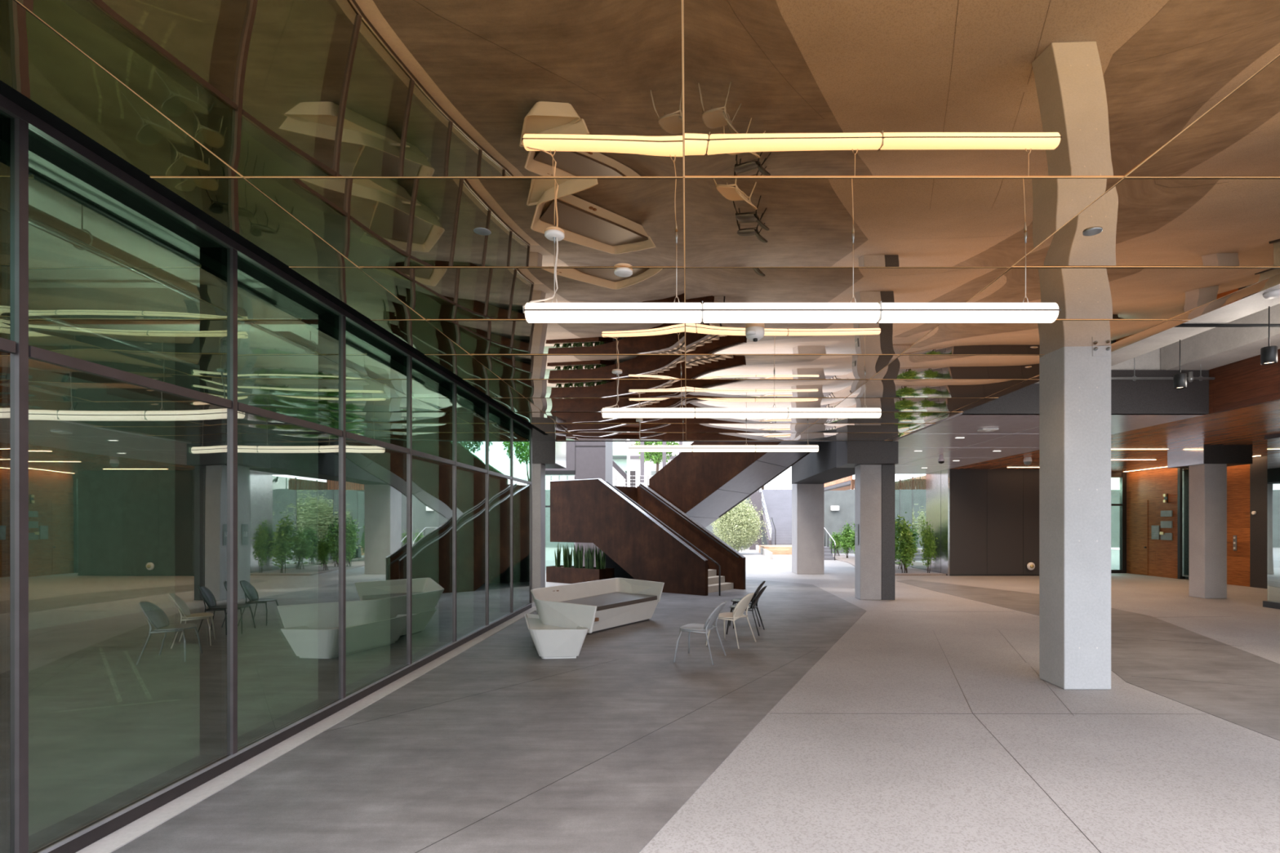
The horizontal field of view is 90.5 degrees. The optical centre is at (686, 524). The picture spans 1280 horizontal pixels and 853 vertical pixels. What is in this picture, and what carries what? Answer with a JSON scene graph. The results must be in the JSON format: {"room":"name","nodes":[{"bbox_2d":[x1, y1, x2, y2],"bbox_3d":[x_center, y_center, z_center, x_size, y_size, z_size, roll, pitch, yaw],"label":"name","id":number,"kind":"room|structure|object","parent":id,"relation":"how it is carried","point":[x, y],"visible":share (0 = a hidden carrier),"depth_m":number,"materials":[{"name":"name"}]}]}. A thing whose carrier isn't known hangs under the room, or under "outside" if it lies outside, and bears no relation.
{"room":"lobby","nodes":[
{"label":"lobby","id":0,"kind":"room"},
{"bbox_2d":[28,366,174,630],"bbox_3d":[-11.100,-0.970,4.600,0.200,5.500,21.200,0,0,0],"label":"wall","id":1,"kind":"structure","parent":0,"point":[101,464],"depth_m":11.75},
{"bbox_2d":[28,217,244,324],"bbox_3d":[-5.385,-2.325,4.663,0.677,0.094,5.089,0,0,15],"label":"conduit","id":2,"kind":"object","parent":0,"point":[31,221],"visible":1,"depth_m":5.54,"materials":[{"name":"grey metal"}]},
{"bbox_2d":[28,150,473,404],"bbox_3d":[-7.255,-2.920,4.550,7.490,0.160,21.100,0,0,0],"label":"ceiling","id":3,"kind":"structure","parent":0,"point":[54,262],"depth_m":7.37,"materials":[{"name":"concrete"}]},
{"bbox_2d":[28,288,346,331],"bbox_3d":[-7.255,-2.655,7.850,7.490,0.370,0.500,0,0,0],"label":"ceiling beam","id":4,"kind":"structure","parent":3,"relation":"attached to","point":[56,303],"depth_m":7.60,"materials":[{"name":"concrete"}]},
{"bbox_2d":[28,166,425,384],"bbox_3d":[-4.950,-2.600,4.450,0.100,0.200,14.900,0,0,0],"label":"pipe","id":5,"kind":"object","parent":4,"relation":"attached to","point":[33,173],"visible":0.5,"depth_m":5.69,"materials":[{"name":"black metal"}]},
{"bbox_2d":[28,203,390,388],"bbox_3d":[-5.350,-2.632,4.450,0.190,0.415,14.900,0,0,0],"label":"drain pipe","id":6,"kind":"object","parent":3,"relation":"hanging from","point":[34,213],"visible":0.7,"depth_m":6.25,"materials":[{"name":"black metal"}]},
{"bbox_2d":[106,374,466,399],"bbox_3d":[-7.255,-2.655,12.250,7.490,0.370,0.500,0,0,0],"label":"ceiling beam","id":7,"kind":"structure","parent":3,"relation":"attached to","point":[301,386],"depth_m":12.00,"materials":[{"name":"concrete"}]},
{"bbox_2d":[28,598,533,835],"bbox_3d":[-7.255,1.797,4.550,7.490,0.046,21.100,0,0,0],"label":"floor","id":8,"kind":"structure","parent":0,"point":[79,760],"depth_m":7.01,"materials":[{"name":"grey concrete"}]},
{"bbox_2d":[48,647,182,713],"bbox_3d":[-6.989,1.772,7.471,4.273,0.001,0.936,0,0,42],"label":"tape","id":9,"kind":"object","parent":8,"relation":"on","point":[105,662],"visible":1,"depth_m":7.00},
{"bbox_2d":[174,333,199,644],"bbox_3d":[-7.350,-0.530,9.650,0.500,4.620,0.500,0,0,0],"label":"column inside","id":10,"kind":"structure","parent":8,"relation":"on","point":[187,345],"depth_m":9.40,"materials":[{"name":"concrete"}]},
{"bbox_2d":[28,309,382,426],"bbox_3d":[-7.200,-2.320,6.450,0.060,0.060,16.900,0,0,0],"label":"conduit","id":11,"kind":"object","parent":10,"relation":"attached to","point":[31,313],"visible":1,"depth_m":8.43,"materials":[{"name":"grey metal"}]},
{"bbox_2d":[28,319,318,324],"bbox_3d":[-7.450,-2.385,7.450,6.900,0.060,0.060,0,0,0],"label":"pipe","id":12,"kind":"object","parent":11,"relation":"attached to","point":[30,321],"visible":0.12,"depth_m":7.43,"materials":[{"name":"grey metal"}]},
{"bbox_2d":[532,463,545,600],"bbox_3d":[-3.620,0.185,14.860,0.500,3.190,0.480,0,0,0],"label":"column","id":13,"kind":"structure","parent":8,"relation":"on","point":[538,469],"depth_m":14.62,"materials":[{"name":"concrete"}]},
{"bbox_2d":[532,440,565,468],"bbox_3d":[-3.611,-2.608,15.210,1.178,2.423,1.300,0,0,0],"label":"beam","id":14,"kind":"structure","parent":13,"relation":"on","point":[551,454],"depth_m":14.56,"materials":[{"name":"grey metal"}]},
{"bbox_2d":[237,404,493,598],"bbox_3d":[-7.450,-0.970,15.200,7.100,5.500,0.200,0,0,0],"label":"wall","id":15,"kind":"structure","parent":0,"point":[277,467],"depth_m":15.10,"materials":[{"name":"glass"}]},
{"bbox_2d":[545,441,575,470],"bbox_3d":[-9.045,-4.595,24.340,9.910,5.250,2.320,0,0,0],"label":"wall","id":16,"kind":"structure","parent":0,"point":[570,446],"depth_m":23.18,"materials":[{"name":"white paint"}]},
{"bbox_2d":[545,470,575,507],"bbox_3d":[-6.545,-0.095,23.240,4.910,3.750,0.120,0,0,0],"label":"window","id":17,"kind":"structure","parent":16,"relation":"in","point":[547,472],"depth_m":23.18,"materials":[{"name":"clear glass"}]},
{"bbox_2d":[575,441,613,567],"bbox_3d":[-3.530,-2.720,24.350,1.100,9.000,2.300,0,0,0],"label":"wall","id":18,"kind":"structure","parent":0,"point":[591,462],"depth_m":23.20,"materials":[{"name":"white paint"}]},
{"bbox_2d":[0,0,1279,474],"bbox_3d":[3.015,-1.949,13.139,11.970,0.102,21.722,0,0,0],"label":"ceiling","id":19,"kind":"structure","parent":0,"point":[257,88],"depth_m":3.43,"materials":[{"name":"brown metal"}]},
{"bbox_2d":[0,80,548,435],"bbox_3d":[-3.070,-2.065,8.400,0.400,0.030,12.235,0,0,0],"label":"window frame","id":20,"kind":"structure","parent":19,"relation":"attached to","point":[6,90],"depth_m":4.10,"materials":[{"name":"black metal"}]},
{"bbox_2d":[628,419,818,452],"bbox_3d":[0.673,-1.620,11.600,3.487,0.592,0.128,0,0,0],"label":"tube light","id":21,"kind":"object","parent":19,"relation":"hanging from","point":[633,448],"visible":1,"depth_m":11.54,"materials":[{"name":"white plastic"}]},
{"bbox_2d":[629,448,692,452],"bbox_3d":[-0.475,-1.352,11.600,1.148,0.058,0.127,0,0,0],"label":"diffuser","id":22,"kind":"object","parent":21,"relation":"attached to","point":[631,450],"depth_m":11.54,"materials":[{"name":"white plastic"}]},
{"bbox_2d":[629,444,692,448],"bbox_3d":[-0.475,-1.422,11.600,1.148,0.058,0.127,0,0,0],"label":"diffuser","id":23,"kind":"object","parent":21,"relation":"attached to","point":[630,446],"depth_m":11.54,"materials":[{"name":"white plastic"}]},
{"bbox_2d":[692,448,755,452],"bbox_3d":[0.681,-1.352,11.600,1.148,0.058,0.127,0,0,0],"label":"diffuser","id":24,"kind":"object","parent":21,"relation":"attached to","point":[695,450],"depth_m":11.54,"materials":[{"name":"white plastic"}]},
{"bbox_2d":[692,444,755,448],"bbox_3d":[0.681,-1.422,11.600,1.148,0.058,0.127,0,0,0],"label":"diffuser","id":25,"kind":"object","parent":21,"relation":"attached to","point":[694,446],"depth_m":11.55,"materials":[{"name":"white plastic"}]},
{"bbox_2d":[755,448,818,452],"bbox_3d":[1.837,-1.352,11.600,1.148,0.058,0.127,0,0,0],"label":"diffuser","id":26,"kind":"object","parent":21,"relation":"attached to","point":[757,450],"depth_m":11.54,"materials":[{"name":"white plastic"}]},
{"bbox_2d":[755,444,818,448],"bbox_3d":[1.837,-1.422,11.600,1.148,0.058,0.127,0,0,0],"label":"diffuser","id":27,"kind":"object","parent":21,"relation":"attached to","point":[757,446],"depth_m":11.54,"materials":[{"name":"white plastic"}]},
{"bbox_2d":[600,370,882,417],"bbox_3d":[0.673,-1.620,7.889,3.487,0.592,0.128,0,0,0],"label":"tube light","id":28,"kind":"object","parent":19,"relation":"hanging from","point":[606,412],"visible":1,"depth_m":7.83,"materials":[{"name":"white plastic"}]},
{"bbox_2d":[601,412,694,417],"bbox_3d":[-0.475,-1.352,7.889,1.148,0.058,0.127,0,0,0],"label":"diffuser","id":29,"kind":"object","parent":28,"relation":"attached to","point":[605,415],"depth_m":7.83,"materials":[{"name":"white plastic"}]},
{"bbox_2d":[601,408,694,411],"bbox_3d":[-0.475,-1.422,7.889,1.148,0.058,0.127,0,0,0],"label":"diffuser","id":30,"kind":"object","parent":28,"relation":"attached to","point":[603,409],"depth_m":7.83,"materials":[{"name":"white plastic"}]},
{"bbox_2d":[695,412,787,417],"bbox_3d":[0.681,-1.352,7.889,1.148,0.058,0.127,0,0,0],"label":"diffuser","id":31,"kind":"object","parent":28,"relation":"attached to","point":[698,415],"depth_m":7.83,"materials":[{"name":"white plastic"}]},
{"bbox_2d":[695,408,787,411],"bbox_3d":[0.681,-1.422,7.889,1.148,0.058,0.127,0,0,0],"label":"diffuser","id":32,"kind":"object","parent":28,"relation":"attached to","point":[696,409],"depth_m":7.83,"materials":[{"name":"white plastic"}]},
{"bbox_2d":[787,412,881,417],"bbox_3d":[1.837,-1.352,7.889,1.148,0.058,0.127,0,0,0],"label":"diffuser","id":33,"kind":"object","parent":28,"relation":"attached to","point":[790,415],"depth_m":7.83,"materials":[{"name":"white plastic"}]},
{"bbox_2d":[788,408,881,411],"bbox_3d":[1.837,-1.422,7.889,1.148,0.058,0.127,0,0,0],"label":"diffuser","id":34,"kind":"object","parent":28,"relation":"attached to","point":[789,409],"depth_m":7.83,"materials":[{"name":"white plastic"}]},
{"bbox_2d":[745,325,764,342],"bbox_3d":[0.668,-1.851,6.175,0.192,0.137,0.241,0,0,0],"label":"security camera","id":35,"kind":"object","parent":19,"relation":"attached to","point":[754,334],"visible":1,"depth_m":6.13,"materials":[{"name":"white plastic"}]},
{"bbox_2d":[522,229,1060,324],"bbox_3d":[0.673,-1.620,4.152,3.487,0.592,0.128,0,0,0],"label":"tube light","id":36,"kind":"object","parent":19,"relation":"hanging from","point":[535,313],"visible":1,"depth_m":4.10,"materials":[{"name":"white plastic"}]},
{"bbox_2d":[524,310,702,323],"bbox_3d":[-0.475,-1.352,4.152,1.148,0.058,0.127,0,0,0],"label":"diffuser","id":37,"kind":"object","parent":36,"relation":"attached to","point":[531,316],"depth_m":4.10,"materials":[{"name":"white plastic"}]},
{"bbox_2d":[524,302,702,309],"bbox_3d":[-0.475,-1.422,4.152,1.148,0.058,0.127,0,0,0],"label":"diffuser","id":38,"kind":"object","parent":36,"relation":"attached to","point":[528,305],"depth_m":4.09,"materials":[{"name":"white plastic"}]},
{"bbox_2d":[702,310,880,323],"bbox_3d":[0.681,-1.352,4.152,1.148,0.058,0.127,0,0,0],"label":"diffuser","id":39,"kind":"object","parent":36,"relation":"attached to","point":[708,316],"depth_m":4.10,"materials":[{"name":"white plastic"}]},
{"bbox_2d":[702,302,880,309],"bbox_3d":[0.681,-1.422,4.152,1.148,0.058,0.127,0,0,0],"label":"diffuser","id":40,"kind":"object","parent":36,"relation":"attached to","point":[705,305],"depth_m":4.09,"materials":[{"name":"white plastic"}]},
{"bbox_2d":[878,310,1058,323],"bbox_3d":[1.837,-1.352,4.152,1.148,0.058,0.127,0,0,0],"label":"diffuser","id":41,"kind":"object","parent":36,"relation":"attached to","point":[884,316],"depth_m":4.10,"materials":[{"name":"white plastic"}]},
{"bbox_2d":[881,302,1058,309],"bbox_3d":[1.837,-1.422,4.152,1.148,0.058,0.127,0,0,0],"label":"diffuser","id":42,"kind":"object","parent":36,"relation":"attached to","point":[884,305],"depth_m":4.09,"materials":[{"name":"white plastic"}]},
{"bbox_2d":[111,547,1279,852],"bbox_3d":[3.000,1.927,38.000,54.000,0.305,104.000,0,0,0],"label":"floor","id":43,"kind":"structure","parent":0,"point":[931,725],"depth_m":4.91,"materials":[{"name":"concrete"}]},
{"bbox_2d":[0,93,532,852],"bbox_3d":[-3.390,-0.169,3.615,0.240,3.872,19.630,0,0,0],"label":"window","id":44,"kind":"structure","parent":43,"relation":"on","point":[216,399],"depth_m":4.56,"materials":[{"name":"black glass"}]},
{"bbox_2d":[0,115,28,852],"bbox_3d":[-3.394,-0.147,2.424,0.232,3.815,1.482,0,0,0],"label":"window","id":45,"kind":"structure","parent":44,"relation":"on","point":[14,132],"depth_m":3.11,"materials":[{"name":"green glass"}]},
{"bbox_2d":[237,315,346,698],"bbox_3d":[-3.394,-0.147,5.357,0.232,3.815,1.482,0,0,0],"label":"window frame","id":46,"kind":"structure","parent":44,"relation":"on","point":[331,428],"depth_m":6.03,"materials":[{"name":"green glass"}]},
{"bbox_2d":[346,355,412,664],"bbox_3d":[-3.394,-0.147,6.823,0.232,3.815,1.482,0,0,0],"label":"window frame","id":47,"kind":"structure","parent":44,"relation":"on","point":[400,446],"depth_m":7.49,"materials":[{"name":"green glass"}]},
{"bbox_2d":[412,383,456,653],"bbox_3d":[-3.394,-0.147,8.290,0.232,3.815,1.482,0,0,0],"label":"window","id":48,"kind":"structure","parent":44,"relation":"on","point":[444,629],"depth_m":8.77,"materials":[{"name":"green glass"}]},
{"bbox_2d":[456,403,488,639],"bbox_3d":[-3.394,-0.147,9.756,0.232,3.815,1.482,0,0,0],"label":"window","id":49,"kind":"structure","parent":44,"relation":"on","point":[472,482],"depth_m":9.85,"materials":[{"name":"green glass"}]},
{"bbox_2d":[488,405,513,623],"bbox_3d":[-3.394,-0.147,11.223,0.232,3.815,1.482,0,0,0],"label":"window","id":50,"kind":"structure","parent":44,"relation":"on","point":[501,479],"depth_m":11.23,"materials":[{"name":"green glass"}]},
{"bbox_2d":[513,419,532,611],"bbox_3d":[-3.394,-0.147,12.689,0.232,3.815,1.482,0,0,0],"label":"window","id":51,"kind":"structure","parent":44,"relation":"on","point":[522,436],"depth_m":12.68,"materials":[{"name":"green glass"}]},
{"bbox_2d":[75,606,536,852],"bbox_3d":[-3.205,1.784,2.800,0.190,0.032,21.600,0,0,0],"label":"curb","id":52,"kind":"object","parent":43,"relation":"on","point":[136,828],"visible":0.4,"depth_m":4.67,"materials":[{"name":"concrete"}]},
{"bbox_2d":[546,565,614,583],"bbox_3d":[-3.237,1.538,19.115,2.240,0.476,0.640,0,0,36],"label":"planter","id":53,"kind":"object","parent":43,"relation":"on","point":[554,574],"visible":0.83,"depth_m":18.77,"materials":[{"name":"brown metal"}]},
{"bbox_2d":[524,577,664,658],"bbox_3d":[-1.633,1.428,10.483,1.830,0.696,4.576,0,0,13],"label":"bench","id":54,"kind":"object","parent":43,"relation":"on","point":[566,613],"visible":1,"depth_m":10.53,"materials":[{"name":"white plastic"}]},
{"bbox_2d":[613,441,630,487],"bbox_3d":[-3.325,-2.720,30.750,1.250,9.000,1.500,0,0,0],"label":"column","id":55,"kind":"structure","parent":43,"relation":"on","point":[626,476],"depth_m":30.04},
{"bbox_2d":[549,441,818,595],"bbox_3d":[0.719,-1.892,17.951,9.020,7.336,4.005,0,0,36],"label":"staircase","id":56,"kind":"structure","parent":43,"relation":"on","point":[656,531],"depth_m":17.86,"materials":[{"name":"brown metal"}]},
{"bbox_2d":[673,600,726,665],"bbox_3d":[0.219,1.393,8.332,0.623,0.772,0.630,0,0,18],"label":"chair","id":57,"kind":"object","parent":43,"relation":"on","point":[713,616],"visible":1,"depth_m":8.19,"materials":[{"name":"grey plastic"}]},
{"bbox_2d":[705,592,755,648],"bbox_3d":[0.699,1.393,9.391,0.623,0.772,0.630,0,0,29],"label":"chair","id":58,"kind":"object","parent":43,"relation":"on","point":[743,604],"visible":0.89,"depth_m":9.25,"materials":[{"name":"beige plastic"}]},
{"bbox_2d":[710,497,770,551],"bbox_3d":[2.978,-0.428,37.101,4.026,4.228,3.720,0,0,12],"label":"bush","id":59,"kind":"object","parent":43,"relation":"on","point":[742,524],"visible":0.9,"depth_m":36.79,"materials":[{"name":"green plant"}]},
{"bbox_2d":[726,585,767,635],"bbox_3d":[1.013,1.393,10.420,0.623,0.772,0.630,0,0,15],"label":"chair","id":60,"kind":"object","parent":43,"relation":"on","point":[757,596],"visible":0.8,"depth_m":10.24,"materials":[{"name":"black plastic"}]},
{"bbox_2d":[755,488,791,545],"bbox_3d":[7.325,-0.990,44.035,4.150,5.511,8.330,0,0,0],"label":"wall","id":61,"kind":"structure","parent":43,"relation":"on","point":[777,505],"depth_m":44.01,"materials":[{"name":"paint"}]},
{"bbox_2d":[759,545,791,554],"bbox_3d":[5.875,1.549,38.400,2.650,0.458,2.800,0,0,0],"label":"bench","id":62,"kind":"object","parent":43,"relation":"on","point":[775,549],"visible":0.5,"depth_m":37.00,"materials":[{"name":"beige wood"}]},
{"bbox_2d":[791,484,824,574],"bbox_3d":[4.405,-0.315,23.050,0.970,4.190,1.100,0,0,0],"label":"pier","id":63,"kind":"object","parent":43,"relation":"on","point":[807,500],"visible":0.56,"depth_m":22.50,"materials":[{"name":"concrete"}]},
{"bbox_2d":[824,528,835,559],"bbox_3d":[6.775,0.967,33.241,1.150,1.626,4.518,0,0,0],"label":"railing","id":64,"kind":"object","parent":43,"relation":"on","point":[828,553],"depth_m":31.88,"materials":[{"name":"metal"}]},
{"bbox_2d":[854,464,881,599],"bbox_3d":[4.325,0.185,15.100,0.501,3.190,0.480,0,0,0],"label":"column","id":65,"kind":"structure","parent":43,"relation":"on","point":[868,477],"depth_m":14.86,"materials":[{"name":"concrete"}]},
{"bbox_2d":[835,440,897,467],"bbox_3d":[4.285,-2.608,15.105,1.170,2.423,1.090,0,0,0],"label":"beam","id":66,"kind":"structure","parent":65,"relation":"on","point":[849,454],"depth_m":14.56,"materials":[{"name":"grey metal"}]},
{"bbox_2d":[791,441,854,484],"bbox_3d":[4.285,-2.025,19.055,1.130,1.190,6.790,0,0,0],"label":"beam","id":67,"kind":"structure","parent":66,"relation":"attached to","point":[820,467],"depth_m":18.33,"materials":[{"name":"grey concrete"}]},
{"bbox_2d":[881,464,894,599],"bbox_3d":[4.737,0.190,15.080,0.313,3.180,0.440,0,0,0],"label":"wall","id":68,"kind":"structure","parent":65,"relation":"attached to","point":[887,470],"depth_m":14.86,"materials":[{"name":"grey concrete"}]},
{"bbox_2d":[832,554,946,575],"bbox_3d":[7.690,1.755,28.950,2.580,0.050,14.100,0,0,0],"label":"bed","id":69,"kind":"object","parent":43,"relation":"on","point":[842,557],"visible":0.41,"depth_m":23.83,"materials":[{"name":"white concrete"}]},
{"bbox_2d":[828,529,844,555],"bbox_3d":[8.320,0.993,34.588,0.976,1.484,0.916,0,0,31],"label":"shrub","id":70,"kind":"object","parent":69,"relation":"on","point":[837,538],"visible":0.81,"depth_m":34.48,"materials":[{"name":"green plant"}]},
{"bbox_2d":[838,520,854,558],"bbox_3d":[8.267,0.784,32.427,0.869,1.897,1.066,0,0,-29],"label":"shrub","id":71,"kind":"object","parent":69,"relation":"on","point":[844,545],"visible":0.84,"depth_m":32.38,"materials":[{"name":"green plant"}]},
{"bbox_2d":[894,511,919,573],"bbox_3d":[7.722,0.650,22.508,0.998,2.166,1.213,0,0,13],"label":"shrub","id":72,"kind":"object","parent":69,"relation":"on","point":[904,544],"visible":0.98,"depth_m":22.29,"materials":[{"name":"green plant"}]},
{"bbox_2d":[919,517,938,573],"bbox_3d":[8.597,0.739,22.452,0.668,1.988,0.550,0,0,21],"label":"shrub","id":73,"kind":"object","parent":69,"relation":"on","point":[929,548],"visible":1,"depth_m":22.39,"materials":[{"name":"green plant"}]},
{"bbox_2d":[1039,345,1111,689],"bbox_3d":[4.312,-0.085,7.024,0.509,3.730,0.532,0,0,0],"label":"column","id":74,"kind":"structure","parent":43,"relation":"on","point":[1075,382],"depth_m":6.80,"materials":[{"name":"concrete"}]},
{"bbox_2d":[1188,463,1226,598],"bbox_3d":[12.670,0.160,15.390,0.540,3.240,0.480,0,0,0],"label":"column","id":75,"kind":"structure","parent":43,"relation":"on","point":[1207,482],"depth_m":15.15,"materials":[{"name":"concrete"}]},
{"bbox_2d":[1167,444,1252,467],"bbox_3d":[12.949,-1.675,15.705,1.162,0.460,1.150,0,0,0],"label":"beam","id":76,"kind":"structure","parent":75,"relation":"on","point":[1230,455],"depth_m":15.13,"materials":[{"name":"grey metal"}]},
{"bbox_2d":[1262,433,1279,608],"bbox_3d":[13.630,-0.059,11.110,2.460,3.679,5.020,0,0,0],"label":"glass enclosure","id":77,"kind":"object","parent":43,"relation":"on","point":[1273,601],"visible":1,"depth_m":13.43,"materials":[{"name":"clear glass"}]},
{"bbox_2d":[749,492,761,550],"bbox_3d":[4.800,-0.220,44.150,0.800,4.000,0.300,0,0,0],"label":"wall","id":78,"kind":"structure","parent":0,"point":[756,498],"depth_m":44.00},
{"bbox_2d":[824,489,854,553],"bbox_3d":[11.725,-0.170,38.700,8.550,3.900,0.400,0,0,0],"label":"wall","id":79,"kind":"structure","parent":0,"point":[834,521],"depth_m":38.50,"materials":[{"name":"concrete"}]},
{"bbox_2d":[925,469,949,576],"bbox_3d":[9.027,-0.060,22.800,0.063,3.680,2.000,0,0,0],"label":"wall","id":80,"kind":"structure","parent":0,"point":[937,483],"depth_m":22.55,"materials":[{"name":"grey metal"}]},
{"bbox_2d":[894,475,925,569],"bbox_3d":[9.055,-0.060,27.605,0.050,3.680,7.510,0,0,0],"label":"window","id":81,"kind":"structure","parent":80,"relation":"in","point":[910,493],"depth_m":25.16,"materials":[{"name":"glass"}]},
{"bbox_2d":[949,469,1039,573],"bbox_3d":[11.830,-0.060,21.997,5.540,3.680,0.405,0,0,0],"label":"wall","id":82,"kind":"structure","parent":0,"point":[994,513],"depth_m":21.80,"materials":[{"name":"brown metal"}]},
{"bbox_2d":[949,573,1039,576],"bbox_3d":[11.830,1.750,21.790,5.540,0.060,0.020,0,0,0],"label":"baseboard","id":83,"kind":"structure","parent":82,"relation":"attached to","point":[950,575],"depth_m":21.78,"materials":[{"name":"black paint"}]},
{"bbox_2d":[961,369,1208,414],"bbox_3d":[6.865,-2.277,10.940,4.230,0.755,0.120,0,0,0],"label":"wall","id":84,"kind":"structure","parent":0,"point":[1154,397],"depth_m":10.88,"materials":[{"name":"grey metal"}]},
{"bbox_2d":[948,400,1279,471],"bbox_3d":[12.600,-1.960,13.250,7.200,0.120,21.500,0,0,0],"label":"ceiling","id":85,"kind":"structure","parent":0,"point":[1249,425],"depth_m":13.93,"materials":[{"name":"brown wood"}]},
{"bbox_2d":[1206,348,1279,414],"bbox_3d":[9.033,-2.380,6.750,0.095,0.961,8.500,0,0,0],"label":"wall","id":86,"kind":"structure","parent":85,"relation":"attached to","point":[1245,383],"depth_m":10.22,"materials":[{"name":"brown wood"}]},
{"bbox_2d":[1111,347,1160,369],"bbox_3d":[7.025,-3.070,11.160,4.550,1.100,0.280,0,0,0],"label":"wall","id":87,"kind":"structure","parent":0,"point":[1151,360],"depth_m":11.02,"materials":[{"name":"paint"}]},
{"bbox_2d":[1126,466,1177,578],"bbox_3d":[16.100,-0.060,21.850,0.200,3.680,2.500,0,0,0],"label":"wall","id":88,"kind":"structure","parent":0,"point":[1149,485],"depth_m":21.48,"materials":[{"name":"brown wood"}]},
{"bbox_2d":[1111,471,1126,573],"bbox_3d":[15.435,-0.060,23.050,1.070,3.680,0.140,0,0,0],"label":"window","id":89,"kind":"structure","parent":88,"relation":"in","point":[1122,475],"depth_m":22.98,"materials":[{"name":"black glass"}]},
{"bbox_2d":[1129,500,1147,574],"bbox_3d":[15.970,0.460,22.395,0.059,2.600,0.890,0,0,0],"label":"door","id":90,"kind":"structure","parent":88,"relation":"in","point":[1138,508],"depth_m":22.35,"materials":[{"name":"brown wood"}]},
{"bbox_2d":[1226,464,1249,586],"bbox_3d":[16.100,-0.060,18.850,0.200,3.680,1.800,0,0,0],"label":"wall panel","id":91,"kind":"object","parent":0,"point":[1237,476],"visible":0.29,"depth_m":18.34,"materials":[{"name":"brown wood"}]},
{"bbox_2d":[1177,467,1188,579],"bbox_3d":[16.065,-0.060,20.175,0.170,3.680,0.850,0,0,0],"label":"window","id":92,"kind":"structure","parent":91,"relation":"attached to","point":[1183,473],"depth_m":20.42,"materials":[{"name":"glass"}]},
{"bbox_2d":[1249,455,1266,588],"bbox_3d":[16.090,-0.060,17.625,0.220,3.680,0.650,0,0,0],"label":"panel","id":93,"kind":"object","parent":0,"point":[1258,468],"visible":0.5,"depth_m":17.69,"materials":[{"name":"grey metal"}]},
{"bbox_3d":[-8.625,-5.020,8.475,26.750,2.400,12.550,0,0,0],"label":"roof","id":94,"kind":"structure","parent":0,"visible":0},
{"bbox_2d":[532,427,846,441],"bbox_3d":[0.050,-2.870,14.627,7.300,1.900,0.180,0,0,0],"label":"fascia","id":95,"kind":"object","parent":94,"relation":"attached to","point":[536,435],"visible":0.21,"depth_m":14.63,"materials":[{"name":"grey metal"}]},
{"bbox_3d":[7.075,-3.720,7.900,4.650,0.200,6.800,0,0,0],"label":"ceiling slab","id":96,"kind":"structure","parent":0,"visible":0},
{"bbox_2d":[1034,284,1279,383],"bbox_3d":[5.850,-3.020,4.800,1.300,1.200,12.400,0,0,0],"label":"beam","id":97,"kind":"structure","parent":96,"relation":"attached to","point":[1255,303],"depth_m":7.63,"materials":[{"name":"concrete"}]},
{"bbox_2d":[1111,357,1214,382],"bbox_3d":[6.800,-2.660,10.469,3.900,0.620,0.107,0,0,0],"label":"sprinkler line","id":98,"kind":"object","parent":97,"relation":"hanging from","point":[1190,378],"visible":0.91,"depth_m":10.48,"materials":[{"name":"black metal"}]},
{"bbox_2d":[1173,339,1186,389],"bbox_3d":[6.470,-2.103,8.300,0.140,0.635,0.140,0,0,0],"label":"pendant","id":99,"kind":"object","parent":97,"relation":"hanging from","point":[1180,380],"visible":1,"depth_m":8.26,"materials":[{"name":"black paint"}]},
{"bbox_2d":[1173,324,1279,327],"bbox_3d":[7.290,-2.400,7.640,3.380,0.040,0.040,0,0,0],"label":"conduit","id":100,"kind":"object","parent":97,"relation":"attached to","point":[1180,325],"visible":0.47,"depth_m":7.62,"materials":[{"name":"metal"}]},
{"bbox_2d":[1260,306,1277,364],"bbox_3d":[6.470,-2.103,7.030,0.140,0.635,0.140,0,0,0],"label":"pendant","id":101,"kind":"object","parent":97,"relation":"hanging from","point":[1268,354],"visible":1,"depth_m":7.00,"materials":[{"name":"black paint"}]},
{"bbox_2d":[1160,303,1279,369],"bbox_3d":[8.600,-3.135,4.800,0.720,0.970,12.400,0,0,0],"label":"beam","id":102,"kind":"structure","parent":96,"relation":"attached to","point":[1216,347],"depth_m":9.87,"materials":[{"name":"paint"}]},
{"label":"outside","id":103,"kind":"structure","parent":0,"visible":0},
{"bbox_2d":[545,489,1119,547],"bbox_3d":[5.000,-0.420,48.400,70.000,4.400,0.400,0,0,0],"label":"wall","id":104,"kind":"structure","parent":103,"point":[1115,494],"depth_m":48.20,"materials":[{"name":"concrete"}]},
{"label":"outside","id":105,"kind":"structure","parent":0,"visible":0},
{"bbox_2d":[824,475,854,491],"bbox_3d":[8.140,-2.220,31.860,1.880,1.400,8.280,0,0,0],"label":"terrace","id":106,"kind":"object","parent":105,"point":[846,483],"visible":0.2,"depth_m":30.36,"materials":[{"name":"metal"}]},
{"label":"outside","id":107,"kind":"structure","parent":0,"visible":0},
{"bbox_3d":[0.000,-2.520,84.150,80.000,0.200,71.700,0,0,0],"label":"street","id":108,"kind":"object","parent":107,"visible":0},
{"bbox_2d":[545,441,693,489],"bbox_3d":[-4.500,-6.420,65.750,23.000,7.600,8.500,0,0,0],"label":"building","id":109,"kind":"structure","parent":108,"relation":"on","point":[620,448],"depth_m":62.00,"materials":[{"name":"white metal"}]},
{"bbox_2d":[634,441,679,473],"bbox_3d":[-2.595,-5.991,55.062,3.991,6.752,3.961,0,0,-37],"label":"street tree","id":110,"kind":"object","parent":108,"relation":"on","point":[656,457],"visible":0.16,"depth_m":54.60,"materials":[{"name":"green plant"}]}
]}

